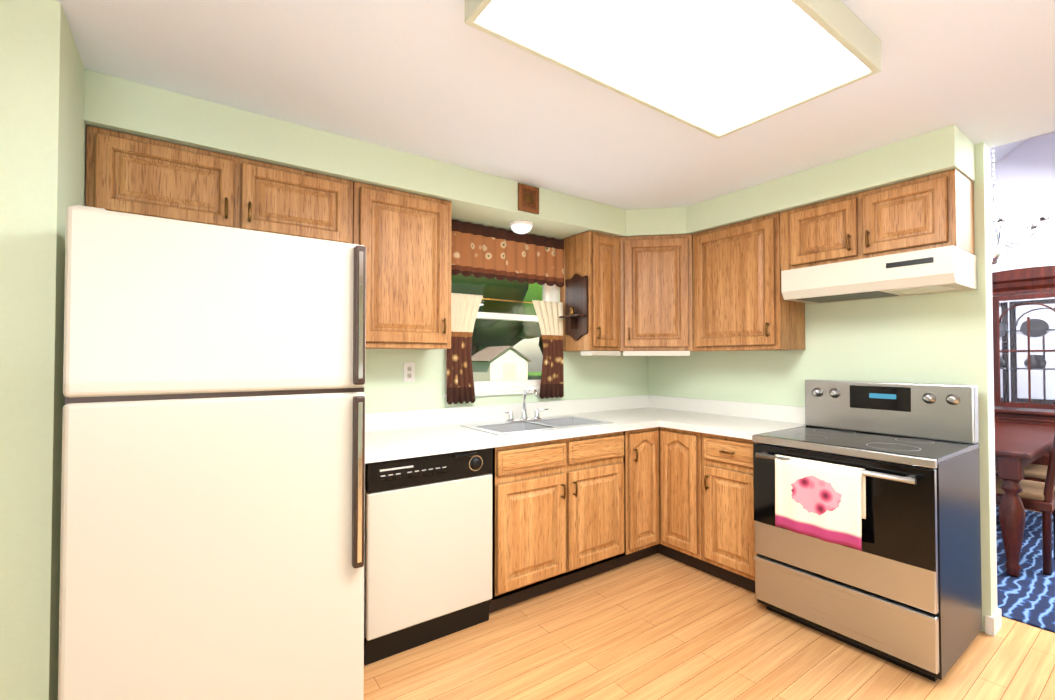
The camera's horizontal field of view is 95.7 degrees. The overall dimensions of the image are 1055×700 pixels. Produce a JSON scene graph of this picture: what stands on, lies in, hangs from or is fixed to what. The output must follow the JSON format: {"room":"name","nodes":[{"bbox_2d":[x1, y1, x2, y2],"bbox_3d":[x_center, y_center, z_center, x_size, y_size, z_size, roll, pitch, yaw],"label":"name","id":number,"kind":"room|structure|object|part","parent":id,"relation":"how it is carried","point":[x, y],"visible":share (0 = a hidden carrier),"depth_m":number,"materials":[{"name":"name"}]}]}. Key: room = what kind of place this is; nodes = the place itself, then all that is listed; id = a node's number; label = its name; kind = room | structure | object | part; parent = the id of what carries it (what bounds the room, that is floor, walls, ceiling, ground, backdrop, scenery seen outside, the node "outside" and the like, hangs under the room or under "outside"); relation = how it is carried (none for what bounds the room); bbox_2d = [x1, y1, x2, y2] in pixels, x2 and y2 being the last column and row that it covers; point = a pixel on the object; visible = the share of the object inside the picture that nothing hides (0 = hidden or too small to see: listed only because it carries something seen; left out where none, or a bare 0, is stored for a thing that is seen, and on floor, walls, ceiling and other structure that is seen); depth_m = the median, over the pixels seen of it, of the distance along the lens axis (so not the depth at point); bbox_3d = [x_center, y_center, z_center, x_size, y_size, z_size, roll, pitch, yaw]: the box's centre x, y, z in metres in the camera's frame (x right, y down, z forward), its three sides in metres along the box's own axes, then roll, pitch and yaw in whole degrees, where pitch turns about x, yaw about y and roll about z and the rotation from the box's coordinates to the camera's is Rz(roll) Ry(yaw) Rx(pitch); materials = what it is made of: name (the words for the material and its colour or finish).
{"room":"kitchen","nodes":[
{"label":"kitchen","id":0,"kind":"room"},
{"bbox_2d":[0,0,85,699],"bbox_3d":[-1.644,0.158,1.656,0.125,2.367,0.740,1,-1,-35],"label":"wall","id":1,"kind":"structure","parent":0,"point":[42,154],"depth_m":1.37,"materials":[{"name":"green paint"}]},
{"bbox_2d":[364,219,647,412],"bbox_3d":[-1.504,0.169,2.283,6.320,2.367,0.120,1,-1,-35],"label":"wall","id":2,"kind":"structure","parent":0,"point":[387,388],"depth_m":2.91,"materials":[{"name":"green paint"}]},
{"bbox_2d":[85,125,352,243],"bbox_3d":[-1.308,-0.659,2.138,0.958,0.337,0.360,1,-1,-35],"label":"upper cabinet","id":3,"kind":"object","parent":2,"relation":"attached to","point":[133,174],"visible":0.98,"depth_m":1.97,"materials":[{"name":"brown wood"}]},
{"bbox_2d":[353,181,451,349],"bbox_3d":[-0.702,-0.416,2.564,0.523,0.807,0.360,1,-1,-35],"label":"upper cabinet","id":4,"kind":"object","parent":2,"relation":"attached to","point":[403,238],"visible":0.83,"depth_m":2.44,"materials":[{"name":"brown wood"}]},
{"bbox_2d":[403,362,414,381],"bbox_3d":[-0.689,0.125,2.783,0.070,0.114,0.009,1,-1,-35],"label":"electrical outlet","id":5,"kind":"object","parent":2,"relation":"attached to","point":[408,372],"visible":1,"depth_m":2.78,"materials":[{"name":"beige plastic"}]},
{"bbox_2d":[443,274,557,397],"bbox_3d":[-0.166,-0.235,3.226,0.925,1.052,0.141,1,-1,-35],"label":"window","id":6,"kind":"structure","parent":2,"relation":"in","point":[491,387],"depth_m":3.23,"materials":[{"name":"clear glass"}]},
{"bbox_2d":[447,219,563,403],"bbox_3d":[-0.124,-0.233,3.148,0.925,1.120,0.077,1,-1,-35],"label":"curtains","id":7,"kind":"object","parent":6,"relation":"hanging from","point":[481,250],"visible":1,"depth_m":3.09,"materials":[{"name":"brown fabric"}]},
{"bbox_3d":[-0.138,-0.555,3.174,0.925,0.457,0.027,1,-1,-35],"label":"rod","id":8,"kind":"part","parent":7,"relation":"part of","materials":[{"name":"gold metal"}]},
{"bbox_2d":[560,231,620,355],"bbox_3d":[0.459,-0.385,3.388,0.294,0.841,0.360,1,-1,-35],"label":"upper cabinet","id":9,"kind":"object","parent":2,"relation":"attached to","point":[593,256],"visible":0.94,"depth_m":3.27,"materials":[{"name":"brown wood"}]},
{"bbox_2d":[559,274,587,340],"bbox_3d":[0.311,-0.302,3.273,0.075,0.462,0.220,1,-1,-35],"label":"decor","id":10,"kind":"object","parent":9,"relation":"attached to","point":[576,307],"visible":0.98,"depth_m":3.27,"materials":[{"name":"brown wood"}]},
{"bbox_2d":[620,234,698,355],"bbox_3d":[0.932,-0.382,3.545,0.652,0.841,0.652,1,-1,-35],"label":"upper cabinet","id":11,"kind":"object","parent":2,"relation":"attached to","point":[656,295],"visible":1,"depth_m":3.31,"materials":[{"name":"brown wood"}]},
{"bbox_2d":[55,0,1054,209],"bbox_3d":[0.268,-1.107,-0.191,6.320,0.100,6.240,1,-1,-35],"label":"ceiling","id":12,"kind":"structure","parent":0,"point":[440,80],"depth_m":1.86,"materials":[{"name":"white paint"}]},
{"bbox_2d":[84,69,975,238],"bbox_3d":[0.194,-0.922,2.176,3.454,0.186,2.049,1,-1,-35],"label":"soffit bulkhead","id":13,"kind":"object","parent":12,"relation":"attached to","point":[113,103],"visible":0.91,"depth_m":2.36,"materials":[{"name":"paint"}]},
{"bbox_2d":[509,220,533,233],"bbox_3d":[-0.039,-0.781,3.051,0.160,0.065,0.160,1,-1,-35],"label":"ceiling light","id":14,"kind":"object","parent":13,"relation":"attached to","point":[521,226],"visible":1,"depth_m":3.00,"materials":[{"name":"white glass"}]},
{"bbox_2d":[518,183,538,213],"bbox_3d":[0.010,-0.913,2.864,0.150,0.160,0.024,1,-1,-35],"label":"wall plaque","id":15,"kind":"object","parent":13,"relation":"attached to","point":[528,198],"visible":1,"depth_m":2.86,"materials":[{"name":"brown wood"}]},
{"bbox_2d":[464,0,881,138],"bbox_3d":[0.495,-0.968,1.465,1.230,0.120,0.600,1,-1,-35],"label":"light fixture","id":16,"kind":"object","parent":12,"relation":"attached to","point":[717,69],"visible":1,"depth_m":1.45,"materials":[{"name":"white plastic"}]},
{"bbox_2d":[364,504,1054,699],"bbox_3d":[1.613,1.356,0.723,9.620,0.060,6.240,1,-1,-35],"label":"floor","id":17,"kind":"structure","parent":0,"point":[657,626],"depth_m":2.10,"materials":[{"name":"brown wood"}]},
{"bbox_2d":[58,205,365,699],"bbox_3d":[-1.121,0.479,1.784,0.777,1.729,0.888,1,-1,-35],"label":"refrigerator","id":18,"kind":"object","parent":17,"relation":"on","point":[212,491],"visible":1,"depth_m":1.41,"materials":[{"name":"white metal"}]},
{"bbox_2d":[364,448,492,665],"bbox_3d":[-0.588,0.921,2.433,0.620,0.868,0.616,1,-1,-35],"label":"dishwasher","id":19,"kind":"object","parent":17,"relation":"on","point":[428,553],"visible":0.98,"depth_m":2.18,"materials":[{"name":"white metal"}]},
{"bbox_2d":[560,427,659,570],"bbox_3d":[0.553,0.934,3.276,0.316,0.872,0.617,1,-1,-35],"label":"base cabinet","id":20,"kind":"object","parent":17,"relation":"on","point":[567,511],"depth_m":2.87,"materials":[{"name":"brown wood"}]},
{"bbox_2d":[365,387,695,463],"bbox_3d":[0.127,0.433,2.969,2.616,0.412,0.637,1,-1,-35],"label":"countertop","id":21,"kind":"structure","parent":20,"relation":"on","point":[393,435],"depth_m":2.83,"materials":[{"name":"laminate"}]},
{"bbox_2d":[657,399,805,439],"bbox_3d":[1.297,0.420,3.005,0.666,0.140,0.660,1,-1,-35],"label":"countertop","id":22,"kind":"structure","parent":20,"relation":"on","point":[743,420],"depth_m":3.10,"materials":[{"name":"laminate"}]},
{"bbox_2d":[660,427,695,567],"bbox_3d":[1.196,0.932,3.181,0.616,0.872,0.317,1,-1,-35],"label":"base cabinet","id":23,"kind":"object","parent":17,"relation":"on","point":[677,446],"depth_m":3.01,"materials":[{"name":"brown wood"}]},
{"bbox_2d":[696,432,756,592],"bbox_3d":[1.398,0.927,2.897,0.616,0.872,0.380,1,-1,-35],"label":"base cabinet","id":24,"kind":"object","parent":17,"relation":"on","point":[725,523],"depth_m":2.75,"materials":[{"name":"brown wood"}]},
{"bbox_2d":[752,380,981,680],"bbox_3d":[1.632,0.759,2.361,0.731,1.190,0.758,1,-1,-35],"label":"stove","id":25,"kind":"object","parent":17,"relation":"on","point":[867,516],"visible":1,"depth_m":2.15,"materials":[{"name":"silver metal"}]},
{"bbox_2d":[775,454,865,550],"bbox_3d":[1.329,0.682,2.198,0.049,0.348,0.380,1,-1,-35],"label":"towel","id":26,"kind":"object","parent":25,"relation":"hanging from","point":[824,501],"depth_m":2.17,"materials":[{"name":"fabric"}]},
{"bbox_2d":[994,409,1054,512],"bbox_3d":[4.536,0.972,4.277,0.479,0.830,0.492,1,-1,-35],"label":"base cabinet","id":27,"kind":"object","parent":17,"relation":"on","point":[1044,417],"depth_m":4.15,"materials":[{"name":"brown wood"}]},
{"bbox_2d":[996,505,1054,632],"bbox_3d":[3.740,1.355,2.754,2.520,0.011,4.050,1,-1,-35],"label":"dining rug","id":28,"kind":"object","parent":17,"relation":"on","point":[1027,596],"depth_m":2.77,"materials":[{"name":"blue carpet"}]},
{"bbox_2d":[995,464,1047,481],"bbox_3d":[3.817,0.851,3.570,0.460,1.022,0.505,1,-1,-35],"label":"dining chair","id":29,"kind":"object","parent":28,"relation":"on","point":[1035,472],"visible":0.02,"depth_m":3.48,"materials":[{"name":"beige fabric"}]},
{"bbox_2d":[994,422,1054,576],"bbox_3d":[3.321,0.988,3.696,1.800,0.752,1.060,1,-1,-35],"label":"dining table","id":30,"kind":"object","parent":28,"relation":"on","point":[1019,448],"visible":0.33,"depth_m":2.87,"materials":[{"name":"brown wood"}]},
{"bbox_2d":[995,433,1054,574],"bbox_3d":[3.205,0.843,3.135,0.460,1.022,0.505,1,-1,-35],"label":"dining chair","id":31,"kind":"object","parent":28,"relation":"on","point":[1036,495],"visible":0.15,"depth_m":2.89,"materials":[{"name":"brown wood"}]},
{"bbox_2d":[648,142,997,631],"bbox_3d":[1.660,0.184,3.181,0.120,2.367,2.080,1,-1,-35],"label":"wall","id":32,"kind":"structure","parent":0,"point":[941,338],"depth_m":2.60,"materials":[{"name":"green paint"}]},
{"bbox_2d":[693,213,804,350],"bbox_3d":[1.413,-0.407,3.119,0.360,0.807,0.594,1,-1,-35],"label":"upper cabinet","id":33,"kind":"object","parent":32,"relation":"attached to","point":[740,303],"visible":0.98,"depth_m":2.97,"materials":[{"name":"brown wood"}]},
{"bbox_2d":[780,169,974,271],"bbox_3d":[1.815,-0.642,2.558,0.360,0.355,0.788,1,-1,-35],"label":"upper cabinet","id":34,"kind":"object","parent":32,"relation":"attached to","point":[936,210],"visible":0.98,"depth_m":2.38,"materials":[{"name":"brown wood"}]},
{"bbox_2d":[781,245,976,303],"bbox_3d":[1.818,-0.376,2.525,0.383,0.166,0.752,1,-1,-35],"label":"range hood","id":35,"kind":"object","parent":34,"relation":"attached to","point":[952,268],"visible":1,"depth_m":2.35,"materials":[{"name":"white metal"}]},
{"bbox_2d":[985,608,1001,630],"bbox_3d":[1.718,1.325,3.176,0.032,0.085,2.062,1,-1,-35],"label":"baseboard","id":36,"kind":"structure","parent":32,"relation":"attached to","point":[993,624],"depth_m":2.29,"materials":[{"name":"white wood"}]},
{"bbox_2d":[990,138,1028,166],"bbox_3d":[4.189,-1.922,2.609,3.300,2.307,6.240,1,-1,-35],"label":"ceiling","id":37,"kind":"structure","parent":0,"point":[1001,151],"depth_m":4.53,"materials":[{"name":"white paint"}]},
{"bbox_2d":[991,147,1050,268],"bbox_3d":[3.478,-1.324,3.566,0.573,1.426,0.587,1,-1,-35],"label":"chandelier","id":38,"kind":"object","parent":37,"relation":"hanging from","point":[997,230],"visible":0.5,"depth_m":3.52,"materials":[{"name":"silver metal"}]},
{"bbox_2d":[990,131,1054,272],"bbox_3d":[5.486,-0.927,3.512,0.120,4.600,6.240,1,-1,-35],"label":"wall","id":39,"kind":"structure","parent":0,"point":[1024,175],"depth_m":4.50,"materials":[{"name":"white paint"}]},
{"label":"outside","id":40,"kind":"structure","parent":0,"visible":0},
{"bbox_2d":[528,372,540,379],"bbox_3d":[-3.901,2.146,28.150,70.000,0.100,44.875,1,-1,-35],"label":"ground","id":41,"kind":"structure","parent":40,"point":[537,375],"depth_m":46.79,"materials":[{"name":"green plant"}]},
{"bbox_2d":[451,273,542,356],"bbox_3d":[-0.794,-4.313,25.846,46.378,13.029,22.511,1,-1,-35],"label":"trees","id":42,"kind":"object","parent":41,"relation":"on","point":[509,289],"depth_m":14.90,"materials":[{"name":"green plant"}]},
{"bbox_2d":[472,346,530,380],"bbox_3d":[-1.570,0.906,25.579,2.661,2.292,2.440,1,-1,-35],"label":"shed","id":43,"kind":"object","parent":41,"relation":"on","point":[503,359],"depth_m":24.73,"materials":[{"name":"white wood"}]}
]}

